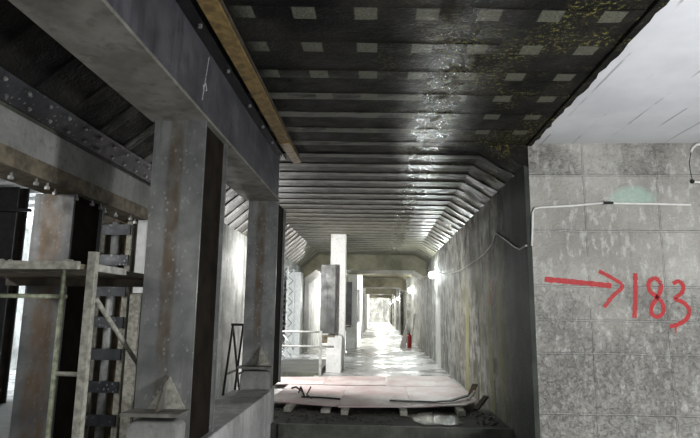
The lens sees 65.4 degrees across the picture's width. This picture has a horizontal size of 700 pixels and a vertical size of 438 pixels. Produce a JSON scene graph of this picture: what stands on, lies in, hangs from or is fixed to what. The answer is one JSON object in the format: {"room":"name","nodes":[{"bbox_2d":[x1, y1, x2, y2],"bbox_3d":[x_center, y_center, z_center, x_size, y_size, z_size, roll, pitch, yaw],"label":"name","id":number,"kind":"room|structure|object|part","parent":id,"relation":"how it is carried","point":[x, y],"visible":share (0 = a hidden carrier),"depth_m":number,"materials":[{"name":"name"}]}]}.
{"room":"underground passage","nodes":[
{"label":"underground passage","id":0,"kind":"room"},
{"bbox_2d":[0,418,10,437],"bbox_3d":[-5.822,2.222,2.477,8.140,0.500,11.050,0,-10,3],"label":"floor","id":1,"kind":"structure","parent":0,"point":[4,422],"depth_m":7.31,"materials":[{"name":"concrete"}]},
{"bbox_2d":[9,194,104,437],"bbox_3d":[-2.864,1.127,5.358,0.390,2.685,0.590,0,-10,3],"label":"steel column","id":2,"kind":"structure","parent":1,"relation":"on","point":[64,227],"depth_m":5.19,"materials":[{"name":"grey metal"}]},
{"bbox_2d":[0,105,149,223],"bbox_3d":[-2.880,-0.701,3.754,0.365,0.502,6.880,0,-10,3],"label":"beam","id":3,"kind":"structure","parent":2,"relation":"on","point":[33,157],"depth_m":5.05,"materials":[{"name":"grey metal"}]},
{"bbox_2d":[0,66,151,182],"bbox_3d":[-2.604,-1.018,4.032,0.173,0.148,6.350,0,-10,3],"label":"plate","id":4,"kind":"object","parent":3,"relation":"attached to","point":[14,91],"visible":0.87,"depth_m":4.90,"materials":[{"name":"grey metal"}]},
{"bbox_2d":[0,252,143,437],"bbox_3d":[-2.554,1.301,4.258,1.625,1.985,1.370,0,-10,3],"label":"scaffold tower","id":5,"kind":"object","parent":1,"relation":"on","point":[92,275],"visible":0.77,"depth_m":3.78,"materials":[{"name":"grey metal"}]},
{"bbox_3d":[-2.606,0.544,3.875,1.210,0.030,0.032,0,-10,3],"label":"rail","id":6,"kind":"part","parent":5,"relation":"part of","materials":[{"name":"grey metal"}]},
{"bbox_3d":[-1.808,1.210,3.663,0.054,1.985,0.054,0,-10,3],"label":"post","id":7,"kind":"part","parent":5,"relation":"part of","materials":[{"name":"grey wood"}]},
{"bbox_2d":[84,221,135,437],"bbox_3d":[-2.973,1.356,6.711,0.470,2.680,0.210,0,-10,3],"label":"prop","id":8,"kind":"object","parent":1,"relation":"on","point":[100,420],"visible":0.66,"depth_m":6.63,"materials":[{"name":"grey metal"}]},
{"bbox_3d":[-2.990,2.381,6.447,0.440,0.130,0.030,0,-10,3],"label":"batten plate","id":9,"kind":"part","parent":8,"relation":"part of","materials":[{"name":"grey metal"}]},
{"bbox_3d":[-2.985,2.007,6.511,0.440,0.130,0.030,0,-10,3],"label":"batten plate","id":10,"kind":"part","parent":8,"relation":"part of","materials":[{"name":"grey metal"}]},
{"bbox_3d":[-2.981,1.632,6.574,0.440,0.130,0.030,0,-10,3],"label":"batten plate","id":11,"kind":"part","parent":8,"relation":"part of","materials":[{"name":"grey metal"}]},
{"bbox_3d":[-2.976,1.257,6.636,0.440,0.130,0.030,0,-10,3],"label":"batten plate","id":12,"kind":"part","parent":8,"relation":"part of","materials":[{"name":"grey metal"}]},
{"bbox_3d":[-2.971,0.883,6.700,0.440,0.130,0.030,0,-10,3],"label":"batten plate","id":13,"kind":"part","parent":8,"relation":"part of","materials":[{"name":"grey metal"}]},
{"bbox_3d":[-2.967,0.508,6.763,0.440,0.130,0.030,0,-10,3],"label":"batten plate","id":14,"kind":"part","parent":8,"relation":"part of","materials":[{"name":"grey metal"}]},
{"bbox_3d":[-2.962,0.133,6.826,0.440,0.130,0.030,0,-10,3],"label":"batten plate","id":15,"kind":"part","parent":8,"relation":"part of","materials":[{"name":"grey metal"}]},
{"bbox_2d":[87,215,142,437],"bbox_3d":[-3.058,1.161,6.880,0.930,3.120,0.040,0,-10,3],"label":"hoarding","id":16,"kind":"object","parent":1,"relation":"on","point":[107,242],"visible":0.11,"depth_m":6.79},
{"bbox_2d":[119,294,141,437],"bbox_3d":[-2.624,1.787,6.504,0.120,1.770,0.050,0,-10,3],"label":"post","id":17,"kind":"object","parent":1,"relation":"on","point":[135,299],"visible":1,"depth_m":6.49,"materials":[{"name":"grey concrete"}]},
{"bbox_2d":[133,220,147,292],"bbox_3d":[-2.583,0.461,6.726,0.110,0.900,0.050,0,-10,3],"label":"strip","id":18,"kind":"object","parent":17,"relation":"on","point":[142,224],"visible":0.79,"depth_m":6.72,"materials":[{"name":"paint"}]},
{"bbox_2d":[131,221,141,403],"bbox_3d":[-2.658,1.357,6.695,0.110,2.680,0.060,0,-10,3],"label":"board","id":19,"kind":"object","parent":1,"relation":"on","point":[137,221],"visible":0.11,"depth_m":6.81,"materials":[{"name":"white wood"}]},
{"bbox_2d":[0,99,150,186],"bbox_3d":[-2.999,-1.511,2.373,0.360,0.625,9.880,0,-10,3],"label":"trim","id":20,"kind":"structure","parent":0,"point":[2,102],"depth_m":5.16,"materials":[{"name":"dark steel"},{"name":"blue grey steel"}]},
{"bbox_2d":[0,178,286,286],"bbox_3d":[-5.224,2.465,28.780,6.700,0.440,63.000,0,-10,3],"label":"ceiling","id":21,"kind":"structure","parent":0,"point":[3,183],"depth_m":10.74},
{"bbox_2d":[10,229,285,368],"bbox_3d":[-8.172,4.846,31.063,0.400,3.750,58.000,0,-10,3],"label":"wall","id":22,"kind":"structure","parent":0,"point":[14,356],"depth_m":14.54,"materials":[{"name":"concrete"}]},
{"bbox_2d":[0,322,509,437],"bbox_3d":[-1.817,9.477,45.323,11.900,0.500,76.150,0,-10,3],"label":"floor","id":23,"kind":"structure","parent":0,"point":[379,352],"depth_m":14.03,"materials":[{"name":"concrete"}]},
{"bbox_2d":[0,187,29,402],"bbox_3d":[-6.317,1.224,9.397,1.050,3.750,0.300,0,-10,3],"label":"steel column","id":24,"kind":"structure","parent":23,"relation":"on","point":[12,224],"depth_m":9.39,"materials":[{"name":"black metal"}]},
{"bbox_2d":[0,208,31,211],"bbox_3d":[-5.975,-0.156,9.425,0.920,0.050,0.070,0,-10,3],"label":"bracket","id":25,"kind":"object","parent":24,"relation":"attached to","point":[1,209],"visible":1,"depth_m":9.39,"materials":[{"name":"black metal"}]},
{"bbox_2d":[222,323,243,395],"bbox_3d":[-2.147,2.688,10.483,0.260,1.341,1.266,0,-10,3],"label":"trestle","id":26,"kind":"object","parent":23,"relation":"on","point":[232,334],"visible":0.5,"depth_m":10.25,"materials":[{"name":"black metal"}]},
{"bbox_3d":[-2.266,2.637,10.115,0.035,1.312,0.513,0,-10,3],"label":"leg","id":27,"kind":"part","parent":26,"relation":"part of","materials":[{"name":"black metal"}]},
{"bbox_3d":[-2.237,2.737,10.706,0.035,1.317,0.751,0,-10,3],"label":"leg","id":28,"kind":"part","parent":26,"relation":"part of","materials":[{"name":"black metal"}]},
{"bbox_3d":[-2.066,2.638,10.105,0.035,1.312,0.513,0,-10,3],"label":"leg","id":29,"kind":"part","parent":26,"relation":"part of","materials":[{"name":"black metal"}]},
{"bbox_2d":[282,267,288,358],"bbox_3d":[-2.269,3.069,17.868,0.440,3.020,0.125,0,-10,3],"label":"lattice column","id":30,"kind":"structure","parent":23,"relation":"on","point":[287,269],"depth_m":17.87,"materials":[{"name":"grey metal"}]},
{"bbox_2d":[282,269,294,356],"bbox_3d":[-2.210,3.268,19.050,0.440,3.020,0.125,0,-10,3],"label":"lattice column","id":31,"kind":"structure","parent":23,"relation":"on","point":[292,279],"depth_m":19.05,"materials":[{"name":"grey metal"}]},
{"bbox_2d":[284,375,317,411],"bbox_3d":[-0.893,3.386,10.784,0.110,0.072,4.320,0,-10,3],"label":"batten","id":32,"kind":"object","parent":23,"relation":"on","point":[288,407],"visible":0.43,"depth_m":8.75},
{"bbox_2d":[275,376,327,384],"bbox_3d":[-1.128,3.522,11.905,1.180,0.020,1.390,0,-10,3],"label":"plywood sheet","id":33,"kind":"object","parent":32,"relation":"on","point":[284,380],"visible":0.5,"depth_m":11.76,"materials":[{"name":"beige wood"}]},
{"bbox_2d":[274,384,346,406],"bbox_3d":[-0.715,3.197,9.944,1.200,0.020,2.420,0,-10,3],"label":"plywood sheet","id":34,"kind":"object","parent":32,"relation":"on","point":[286,395],"visible":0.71,"depth_m":9.80,"materials":[{"name":"beige wood"}]},
{"bbox_2d":[291,386,339,399],"bbox_3d":[-0.794,3.069,9.728,0.430,0.149,1.522,8,-12,-38],"label":"scrap","id":35,"kind":"object","parent":34,"relation":"on","point":[298,388],"visible":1,"depth_m":9.43,"materials":[{"name":"black metal"}]},
{"bbox_2d":[281,359,325,376],"bbox_3d":[-1.381,4.003,14.674,1.400,0.140,3.500,0,-10,3],"label":"platform","id":36,"kind":"object","parent":23,"relation":"on","point":[289,367],"visible":0.57,"depth_m":14.06,"materials":[{"name":"concrete"}]},
{"bbox_2d":[282,330,333,376],"bbox_3d":[-1.185,3.182,12.742,1.620,1.124,0.100,0,-10,3],"label":"guard rail","id":37,"kind":"object","parent":23,"relation":"on","point":[319,346],"visible":0.67,"depth_m":12.73,"materials":[{"name":"white metal"}]},
{"bbox_3d":[-1.304,2.647,12.817,1.330,0.048,0.050,0,-10,3],"label":"rail","id":38,"kind":"part","parent":37,"relation":"part of","materials":[{"name":"white metal"}]},
{"bbox_3d":[-1.173,2.978,12.755,1.600,0.048,0.050,0,-10,3],"label":"rail","id":39,"kind":"part","parent":37,"relation":"part of","materials":[{"name":"white metal"}]},
{"bbox_3d":[-0.692,3.182,12.697,0.060,1.120,0.060,0,-10,3],"label":"post","id":40,"kind":"part","parent":37,"relation":"part of","materials":[{"name":"white metal"}]},
{"bbox_2d":[321,406,331,412],"bbox_3d":[-0.378,3.082,8.865,0.140,0.047,0.550,0,-10,3],"label":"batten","id":41,"kind":"object","parent":23,"relation":"on","point":[325,409],"visible":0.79,"depth_m":8.64,"materials":[{"name":"beige wood"}]},
{"bbox_2d":[320,234,346,371],"bbox_3d":[-0.471,2.260,15.126,0.660,3.750,1.000,0,-10,3],"label":"column","id":42,"kind":"structure","parent":23,"relation":"on","point":[333,276],"depth_m":15.05,"materials":[{"name":"white concrete"}]},
{"bbox_3d":[-0.593,2.207,15.095,0.420,1.880,0.170,0,-10,3],"label":"panel","id":43,"kind":"part","parent":42,"relation":"part of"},
{"bbox_2d":[341,408,349,414],"bbox_3d":[0.021,3.376,10.659,0.110,0.072,4.480,0,-10,3],"label":"batten","id":44,"kind":"object","parent":23,"relation":"on","point":[344,411],"visible":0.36,"depth_m":8.46,"materials":[{"name":"beige wood"}]},
{"bbox_2d":[322,376,386,385],"bbox_3d":[0.131,3.540,11.946,1.310,0.020,1.680,0,-10,3],"label":"plywood sheet","id":45,"kind":"object","parent":44,"relation":"on","point":[331,380],"visible":0.93,"depth_m":11.76,"materials":[{"name":"beige wood"}]},
{"bbox_2d":[346,274,357,348],"bbox_3d":[-0.022,3.789,24.187,0.660,3.750,1.000,0,-10,3],"label":"column","id":46,"kind":"structure","parent":23,"relation":"on","point":[352,284],"depth_m":24.09,"materials":[{"name":"grey concrete"}]},
{"bbox_3d":[-0.144,3.737,24.156,0.420,1.880,0.170,0,-10,3],"label":"panel","id":47,"kind":"part","parent":46,"relation":"part of","materials":[{"name":"grey metal"}]},
{"bbox_2d":[357,275,362,337],"bbox_3d":[0.417,5.285,33.051,0.660,3.750,1.000,0,-10,3],"label":"column","id":48,"kind":"structure","parent":23,"relation":"on","point":[360,277],"depth_m":33.05,"materials":[{"name":"white concrete"}]},
{"bbox_3d":[0.295,5.233,33.020,0.420,1.880,0.170,0,-10,3],"label":"panel","id":49,"kind":"part","parent":48,"relation":"part of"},
{"bbox_2d":[362,288,365,331],"bbox_3d":[0.856,6.782,41.915,0.660,3.750,1.000,0,-10,3],"label":"column","id":50,"kind":"structure","parent":23,"relation":"on","point":[364,289],"depth_m":41.93,"materials":[{"name":"white concrete"}]},
{"bbox_2d":[365,294,367,328],"bbox_3d":[1.295,8.278,50.779,0.660,3.750,1.000,0,-10,3],"label":"column","id":51,"kind":"structure","parent":23,"relation":"on","point":[366,294],"depth_m":50.80,"materials":[{"name":"white concrete"}]},
{"bbox_2d":[367,295,368,325],"bbox_3d":[1.734,9.774,59.642,0.660,3.750,1.000,0,-10,3],"label":"column","id":52,"kind":"structure","parent":23,"relation":"on","point":[368,295],"depth_m":59.56,"materials":[{"name":"white concrete"}]},
{"bbox_2d":[273,407,504,426],"bbox_3d":[0.440,3.021,8.336,3.591,0.036,1.259,0,-10,3],"label":"rubble","id":53,"kind":"object","parent":23,"relation":"on","point":[302,409],"visible":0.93,"depth_m":8.26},
{"bbox_2d":[399,408,406,415],"bbox_3d":[0.941,3.383,10.633,0.110,0.072,4.440,0,-10,3],"label":"batten","id":54,"kind":"object","parent":23,"relation":"on","point":[403,411],"visible":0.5,"depth_m":8.45,"materials":[{"name":"beige wood"}]},
{"bbox_2d":[338,386,411,407],"bbox_3d":[0.457,3.195,9.856,1.170,0.020,2.480,0,-10,3],"label":"plywood sheet","id":55,"kind":"object","parent":54,"relation":"on","point":[353,396],"visible":1,"depth_m":9.59,"materials":[{"name":"beige wood"}]},
{"bbox_2d":[387,376,459,386],"bbox_3d":[1.548,3.571,12.007,1.485,0.020,1.910,0,-10,3],"label":"plywood sheet","id":56,"kind":"object","parent":54,"relation":"on","point":[412,381],"visible":0.93,"depth_m":11.84,"materials":[{"name":"beige wood"}]},
{"bbox_2d":[400,326,406,346],"bbox_3d":[2.418,5.316,24.646,0.360,0.950,0.050,0,-10,3],"label":"board","id":57,"kind":"object","parent":23,"relation":"on","point":[403,342],"visible":1,"depth_m":24.60,"materials":[{"name":"paint"}]},
{"bbox_2d":[406,332,411,347],"bbox_3d":[2.637,5.381,24.309,0.200,0.715,0.276,-4,-10,24],"label":"fire extinguisher","id":58,"kind":"object","parent":23,"relation":"on","point":[409,337],"visible":1,"depth_m":24.26,"materials":[{"name":"red metal"}]},
{"bbox_2d":[411,314,415,342],"bbox_3d":[2.956,5.200,25.578,0.269,1.511,0.050,0,-10,3],"label":"plank","id":59,"kind":"object","parent":23,"relation":"on","point":[414,314],"visible":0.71,"depth_m":25.58,"materials":[{"name":"paint"}]},
{"bbox_2d":[407,411,465,425],"bbox_3d":[1.316,3.030,8.295,0.900,0.005,1.108,0,-10,3],"label":"puddle","id":60,"kind":"object","parent":23,"relation":"on","point":[428,418],"visible":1,"depth_m":8.23,"materials":[{"name":"grey liquid"}]},
{"bbox_2d":[452,406,465,415],"bbox_3d":[1.852,3.394,10.631,0.110,0.072,4.350,0,-10,3],"label":"batten","id":61,"kind":"object","parent":23,"relation":"on","point":[459,410],"visible":0.36,"depth_m":8.60,"materials":[{"name":"beige wood"}]},
{"bbox_2d":[405,386,477,406],"bbox_3d":[1.641,3.217,9.895,1.170,0.020,2.380,0,-10,3],"label":"plywood sheet","id":62,"kind":"object","parent":61,"relation":"on","point":[414,393],"visible":0.88,"depth_m":9.82,"materials":[{"name":"beige wood"}]},
{"bbox_2d":[389,395,468,402],"bbox_3d":[1.431,3.063,9.261,1.515,0.055,0.399,3,-10,-16],"label":"strip","id":63,"kind":"object","parent":62,"relation":"on","point":[464,396],"visible":0.95,"depth_m":9.14,"materials":[{"name":"black metal"}]},
{"bbox_2d":[467,390,475,399],"bbox_3d":[2.111,3.064,9.471,0.230,0.147,0.050,10,-13,-43],"label":"timber offcut","id":64,"kind":"object","parent":62,"relation":"on","point":[474,391],"visible":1,"depth_m":9.47,"materials":[{"name":"beige wood"}]},
{"bbox_2d":[468,384,477,395],"bbox_3d":[2.206,3.067,9.780,0.100,0.177,0.340,-4,-11,26],"label":"timber offcut","id":65,"kind":"object","parent":62,"relation":"on","point":[473,386],"visible":0.71,"depth_m":9.80,"materials":[{"name":"wood"}]},
{"bbox_2d":[473,395,488,410],"bbox_3d":[2.136,2.996,8.882,0.263,0.214,0.100,7,-11,-32],"label":"timber offcut","id":66,"kind":"object","parent":23,"relation":"on","point":[484,398],"visible":1,"depth_m":8.86,"materials":[{"name":"wood"}]},
{"bbox_2d":[215,223,346,398],"bbox_3d":[-0.878,7.520,44.922,0.400,3.250,77.100,0,-10,3],"label":"wall","id":67,"kind":"structure","parent":0,"point":[232,299],"depth_m":11.04,"materials":[{"name":"concrete"}]},
{"bbox_2d":[287,272,303,353],"bbox_3d":[-2.087,3.527,20.521,0.520,3.000,0.690,0,-10,3],"label":"column","id":68,"kind":"structure","parent":0,"point":[298,276],"depth_m":20.24,"materials":[{"name":"white paint"}]},
{"bbox_2d":[302,278,308,352],"bbox_3d":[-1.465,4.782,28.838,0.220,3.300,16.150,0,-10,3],"label":"column","id":69,"kind":"structure","parent":0,"point":[305,281],"depth_m":21.21,"materials":[{"name":"grey concrete"}]},
{"bbox_2d":[0,0,655,267],"bbox_3d":[-0.003,-0.540,9.230,4.905,0.973,24.000,0,-10,3],"label":"ceiling","id":70,"kind":"structure","parent":0,"point":[334,72],"depth_m":5.34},
{"bbox_2d":[197,0,300,163],"bbox_3d":[-0.994,-1.609,3.113,0.160,0.073,9.500,0,-10,3],"label":"plank","id":71,"kind":"object","parent":70,"relation":"attached to","point":[216,12],"visible":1,"depth_m":4.74,"materials":[{"name":"brown wood"}]},
{"bbox_2d":[302,255,425,282],"bbox_3d":[0.616,1.879,22.193,4.860,1.430,2.400,0,-10,3],"label":"ceiling","id":72,"kind":"structure","parent":0,"point":[412,265],"depth_m":21.02,"materials":[{"name":"concrete"}]},
{"bbox_2d":[319,274,411,281],"bbox_3d":[0.985,2.890,29.619,4.860,0.950,12.600,0,-10,3],"label":"ceiling","id":73,"kind":"structure","parent":0,"point":[403,277],"depth_m":33.50,"materials":[{"name":"concrete"}]},
{"bbox_2d":[346,278,405,292],"bbox_3d":[1.348,4.373,36.966,4.860,1.430,2.400,0,-10,3],"label":"ceiling","id":74,"kind":"structure","parent":0,"point":[379,283],"depth_m":35.75,"materials":[{"name":"concrete"}]},
{"bbox_2d":[369,298,388,321],"bbox_3d":[3.435,13.552,83.035,5.240,4.100,0.400,0,-10,3],"label":"wall","id":75,"kind":"structure","parent":0,"point":[378,307],"depth_m":82.74,"materials":[{"name":"concrete"}]},
{"bbox_2d":[369,295,391,299],"bbox_3d":[2.812,9.361,66.513,4.860,1.430,2.400,0,-10,3],"label":"ceiling","id":76,"kind":"structure","parent":0,"point":[370,296],"depth_m":65.26,"materials":[{"name":"concrete"}]},
{"bbox_2d":[366,288,395,296],"bbox_3d":[2.080,6.867,51.739,4.860,1.430,2.400,0,-10,3],"label":"ceiling","id":77,"kind":"structure","parent":0,"point":[370,291],"depth_m":50.52,"materials":[{"name":"concrete"}]},
{"bbox_2d":[278,423,512,437],"bbox_3d":[0.619,3.154,7.590,3.260,0.512,0.060,0,-10,3],"label":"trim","id":78,"kind":"structure","parent":0,"point":[285,430],"depth_m":7.60,"materials":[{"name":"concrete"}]},
{"bbox_2d":[389,165,539,437],"bbox_3d":[4.034,7.662,44.655,0.240,4.000,77.100,0,-10,3],"label":"wall","id":79,"kind":"structure","parent":0,"point":[475,341],"depth_m":9.18,"materials":[{"name":"concrete"}]},
{"bbox_2d":[429,270,435,277],"bbox_3d":[2.621,1.769,17.410,0.208,0.250,0.211,10,-13,-43],"label":"wall lamp","id":80,"kind":"object","parent":79,"relation":"attached to","point":[431,274],"visible":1,"depth_m":17.34,"materials":[{"name":"white"}]},
{"bbox_3d":[2.619,1.789,17.408,0.200,0.210,0.210,0,-10,3],"label":"bulb","id":81,"kind":"part","parent":80,"relation":"part of","materials":[{"name":"white glass"}]},
{"bbox_2d":[436,232,526,274],"bbox_3d":[2.470,1.019,12.088,0.028,0.444,10.612,0,-10,3],"label":"cable","id":82,"kind":"object","parent":79,"relation":"attached to","point":[495,233],"visible":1,"depth_m":8.77,"materials":[{"name":"grey plastic"}]},
{"bbox_2d":[528,143,699,437],"bbox_3d":[5.061,1.169,6.761,5.560,4.260,0.400,0,-10,3],"label":"wall","id":83,"kind":"structure","parent":0,"point":[603,372],"depth_m":6.70,"materials":[{"name":"concrete"}]},
{"bbox_2d":[530,202,613,245],"bbox_3d":[2.784,0.059,6.840,1.044,0.563,0.034,0,-10,3],"label":"conduit","id":84,"kind":"object","parent":83,"relation":"attached to","point":[595,203],"visible":1,"depth_m":6.87,"materials":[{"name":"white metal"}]},
{"bbox_2d":[545,270,623,307],"bbox_3d":[2.890,0.856,6.715,0.963,0.477,0.002,0,-10,3],"label":"sprayed arrow","id":85,"kind":"object","parent":83,"relation":"attached to","point":[550,279],"visible":1,"depth_m":6.72,"materials":[{"name":"red paint"}]},
{"bbox_2d":[527,0,669,145],"bbox_3d":[2.088,-1.784,2.173,0.080,0.040,9.890,0,-10,3],"label":"trim","id":86,"kind":"structure","parent":83,"relation":"attached to","point":[658,5],"depth_m":4.63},
{"bbox_2d":[614,202,690,205],"bbox_3d":[3.786,-0.188,6.835,0.946,0.045,0.028,0,-10,3],"label":"conduit","id":87,"kind":"object","parent":83,"relation":"attached to","point":[624,203],"visible":1,"depth_m":6.82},
{"bbox_2d":[632,273,691,332],"bbox_3d":[3.791,1.022,6.642,0.708,0.721,0.001,0,-10,3],"label":"sprayed number","id":88,"kind":"object","parent":83,"relation":"attached to","point":[635,277],"visible":1,"depth_m":6.65,"materials":[{"name":"red paint"}]},
{"bbox_2d":[690,143,699,152],"bbox_3d":[4.437,-0.910,6.925,0.241,0.133,0.032,0,-10,3],"label":"conduit","id":89,"kind":"object","parent":83,"relation":"attached to","point":[696,144],"visible":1,"depth_m":6.92,"materials":[{"name":"white plastic"}]},
{"bbox_2d":[534,0,699,143],"bbox_3d":[4.867,-1.931,2.217,5.515,0.340,10.200,0,-10,3],"label":"ceiling","id":90,"kind":"structure","parent":0,"point":[649,93],"depth_m":5.43,"materials":[{"name":"white paint"}]},
{"bbox_3d":[0.116,2.639,2.113,3.760,0.300,11.050,0,-10,3],"label":"floor","id":91,"kind":"structure","parent":0,"visible":0},
{"bbox_2d":[119,121,227,437],"bbox_3d":[-1.399,0.494,4.487,0.440,2.560,0.865,0,-10,3],"label":"steel column","id":92,"kind":"structure","parent":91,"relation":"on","point":[175,390],"depth_m":4.32,"materials":[{"name":"grey metal"}]},
{"bbox_2d":[8,0,285,200],"bbox_3d":[-1.421,-1.349,3.100,0.560,0.615,9.520,0,-10,3],"label":"girder","id":93,"kind":"object","parent":92,"relation":"on","point":[163,57],"visible":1,"depth_m":3.87,"materials":[{"name":"grey metal"}]},
{"bbox_3d":[-1.430,1.422,3.993,0.435,0.025,0.198,0,-10,3],"label":"shelf plate","id":94,"kind":"part","parent":92,"relation":"part of","materials":[{"name":"metal"}]},
{"bbox_3d":[-1.376,1.309,4.104,0.290,0.233,0.014,0,-10,3],"label":"gusset plate","id":95,"kind":"part","parent":92,"relation":"part of","materials":[{"name":"grey metal"}]},
{"bbox_2d":[201,386,273,437],"bbox_3d":[-1.487,2.103,3.146,0.530,1.060,9.750,0,-10,3],"label":"concrete plinth","id":96,"kind":"object","parent":91,"relation":"on","point":[241,413],"visible":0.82,"depth_m":6.07,"materials":[{"name":"grey concrete"}]},
{"bbox_2d":[237,201,285,389],"bbox_3d":[-1.237,1.046,7.756,0.440,2.560,0.865,0,-10,3],"label":"steel column","id":97,"kind":"structure","parent":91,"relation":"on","point":[265,258],"depth_m":7.57,"materials":[{"name":"grey metal"}]},
{"bbox_3d":[-1.268,1.974,7.263,0.435,0.025,0.198,0,-10,3],"label":"shelf plate","id":98,"kind":"part","parent":97,"relation":"part of","materials":[{"name":"metal"}]},
{"bbox_3d":[-1.214,1.861,7.373,0.290,0.233,0.014,0,-10,3],"label":"gusset plate","id":99,"kind":"part","parent":97,"relation":"part of","materials":[{"name":"grey metal"}]}
]}

